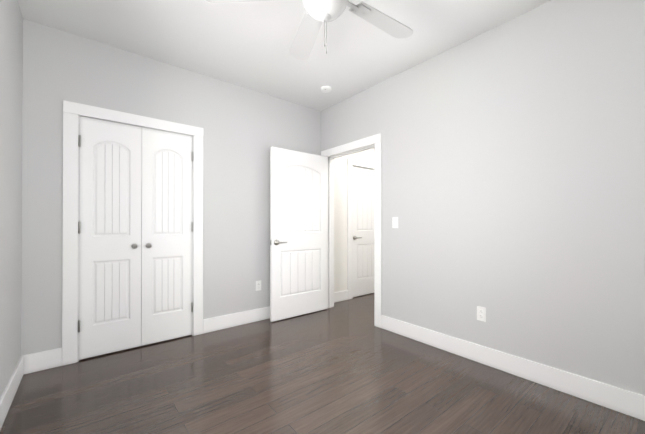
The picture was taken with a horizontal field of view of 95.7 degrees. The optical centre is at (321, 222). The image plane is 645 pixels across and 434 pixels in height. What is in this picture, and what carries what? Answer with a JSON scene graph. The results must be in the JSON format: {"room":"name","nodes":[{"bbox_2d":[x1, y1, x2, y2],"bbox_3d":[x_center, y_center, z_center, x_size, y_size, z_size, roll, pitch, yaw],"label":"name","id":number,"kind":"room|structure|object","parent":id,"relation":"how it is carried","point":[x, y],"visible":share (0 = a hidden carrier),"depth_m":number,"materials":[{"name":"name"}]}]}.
{"room":"empty bedroom","nodes":[
{"label":"empty bedroom","id":0,"kind":"room"},
{"bbox_2d":[0,0,22,397],"bbox_3d":[-1.886,-0.206,1.642,0.120,2.708,1.387,0,0,-39],"label":"wall","id":1,"kind":"structure","parent":0,"point":[11,55],"depth_m":1.89,"materials":[{"name":"paint"}]},
{"bbox_2d":[0,356,23,429],"bbox_3d":[-1.045,1.071,0.699,0.015,0.145,3.872,0,0,-39],"label":"baseboard","id":2,"kind":"structure","parent":1,"relation":"attached to","point":[8,394],"depth_m":1.85,"materials":[{"name":"paint"}]},
{"bbox_2d":[21,19,320,355],"bbox_3d":[-1.177,-0.199,3.180,3.154,2.708,0.120,0,0,-39],"label":"wall","id":3,"kind":"structure","parent":0,"point":[245,129],"depth_m":2.84,"materials":[{"name":"paint"}]},
{"bbox_2d":[78,116,141,359],"bbox_3d":[-1.857,0.126,2.582,0.451,2.030,0.129,0,0,-39],"label":"closet door","id":4,"kind":"structure","parent":3,"relation":"in","point":[109,232],"depth_m":2.56,"materials":[{"name":"paint"}]},
{"bbox_2d":[62,100,203,365],"bbox_3d":[-1.703,0.121,2.754,0.932,2.065,0.121,0,0,-39],"label":"door frame","id":5,"kind":"structure","parent":3,"relation":"attached to","point":[79,220],"depth_m":2.46,"materials":[{"name":"paint"}]},
{"bbox_2d":[22,306,269,373],"bbox_3d":[-1.142,1.083,3.116,2.895,0.145,0.015,0,0,-39],"label":"baseboard","id":6,"kind":"structure","parent":3,"relation":"attached to","point":[41,361],"depth_m":3.08,"materials":[{"name":"paint"}]},
{"bbox_2d":[141,127,192,345],"bbox_3d":[-1.503,0.127,2.867,0.451,2.030,0.129,0,0,-39],"label":"closet door","id":7,"kind":"structure","parent":3,"relation":"in","point":[166,250],"depth_m":2.84,"materials":[{"name":"paint"}]},
{"bbox_2d":[256,280,260,290],"bbox_3d":[-0.741,0.743,3.445,0.070,0.115,0.008,0,0,-39],"label":"outlet","id":8,"kind":"object","parent":3,"relation":"attached to","point":[258,285],"visible":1,"depth_m":3.44,"materials":[{"name":"white plastic"}]},
{"bbox_2d":[17,0,550,110],"bbox_3d":[0.554,-1.606,2.485,4.970,0.100,4.870,0,0,-39],"label":"ceiling","id":9,"kind":"structure","parent":0,"point":[246,44],"depth_m":2.43,"materials":[{"name":"paint"}]},
{"bbox_2d":[206,0,412,59],"bbox_3d":[0.068,-1.238,1.603,1.301,0.644,1.337,0,0,-39],"label":"ceiling fan","id":10,"kind":"object","parent":9,"relation":"hanging from","point":[318,13],"visible":1,"depth_m":1.80,"materials":[{"name":"white plastic"}]},
{"bbox_2d":[321,86,331,92],"bbox_3d":[0.056,-1.534,3.367,0.132,0.034,0.132,0,0,-39],"label":"smoke detector","id":11,"kind":"object","parent":9,"relation":"attached to","point":[326,89],"visible":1,"depth_m":3.33,"materials":[{"name":"white plastic"}]},
{"bbox_2d":[0,293,644,433],"bbox_3d":[0.554,1.202,2.472,4.970,0.100,4.870,0,0,-39],"label":"floor","id":12,"kind":"structure","parent":0,"point":[345,367],"depth_m":1.99,"materials":[{"name":"brown wood"}]},
{"bbox_2d":[334,148,373,291],"bbox_3d":[0.555,-0.192,4.630,1.363,2.708,0.120,0,0,-39],"label":"wall","id":13,"kind":"structure","parent":0,"point":[340,233],"depth_m":4.35,"materials":[{"name":"paint"}]},
{"bbox_2d":[334,290,347,302],"bbox_3d":[0.241,1.088,4.284,0.408,0.145,0.015,0,0,-39],"label":"baseboard","id":14,"kind":"structure","parent":13,"relation":"attached to","point":[340,296],"depth_m":4.29,"materials":[{"name":"paint"}]},
{"bbox_2d":[347,158,373,299],"bbox_3d":[0.795,0.093,4.732,1.013,2.140,0.020,0,0,-39],"label":"door frame","id":15,"kind":"structure","parent":13,"relation":"attached to","point":[354,162],"depth_m":4.44,"materials":[{"name":"paint"}]},
{"bbox_2d":[353,166,373,296],"bbox_3d":[0.770,0.136,4.759,0.821,2.030,0.138,0,0,-39],"label":"hall door","id":16,"kind":"structure","parent":13,"relation":"in","point":[363,231],"depth_m":4.66,"materials":[{"name":"paint"}]},
{"bbox_2d":[326,0,644,394],"bbox_3d":[1.331,-0.202,2.485,0.120,2.708,3.905,0,0,-39],"label":"wall","id":17,"kind":"structure","parent":0,"point":[513,175],"depth_m":2.16,"materials":[{"name":"paint"}]},
{"bbox_2d":[321,133,381,327],"bbox_3d":[0.385,0.088,3.658,0.160,2.140,1.048,0,0,-39],"label":"door frame","id":18,"kind":"structure","parent":17,"relation":"attached to","point":[376,140],"depth_m":3.27,"materials":[{"name":"paint"}]},
{"bbox_2d":[270,146,327,321],"bbox_3d":[-0.255,0.133,3.658,0.860,2.030,0.138,0,0,-39],"label":"entry door","id":19,"kind":"structure","parent":18,"relation":"in","point":[298,233],"depth_m":3.61,"materials":[{"name":"paint"}]},
{"bbox_2d":[392,217,397,227],"bbox_3d":[0.775,-0.001,3.070,0.012,0.115,0.070,0,0,-39],"label":"light switch","id":20,"kind":"object","parent":17,"relation":"attached to","point":[394,222],"visible":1,"depth_m":3.07,"materials":[{"name":"white plastic"}]},
{"bbox_2d":[477,306,485,321],"bbox_3d":[1.313,0.749,2.400,0.008,0.115,0.070,0,0,-39],"label":"outlet","id":21,"kind":"object","parent":17,"relation":"attached to","point":[481,313],"visible":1,"depth_m":2.40,"materials":[{"name":"white plastic"}]},
{"bbox_2d":[381,315,644,420],"bbox_3d":[1.544,1.078,2.106,0.015,0.145,2.816,0,0,-39],"label":"baseboard","id":22,"kind":"structure","parent":17,"relation":"attached to","point":[624,401],"depth_m":2.11,"materials":[{"name":"paint"}]}
]}

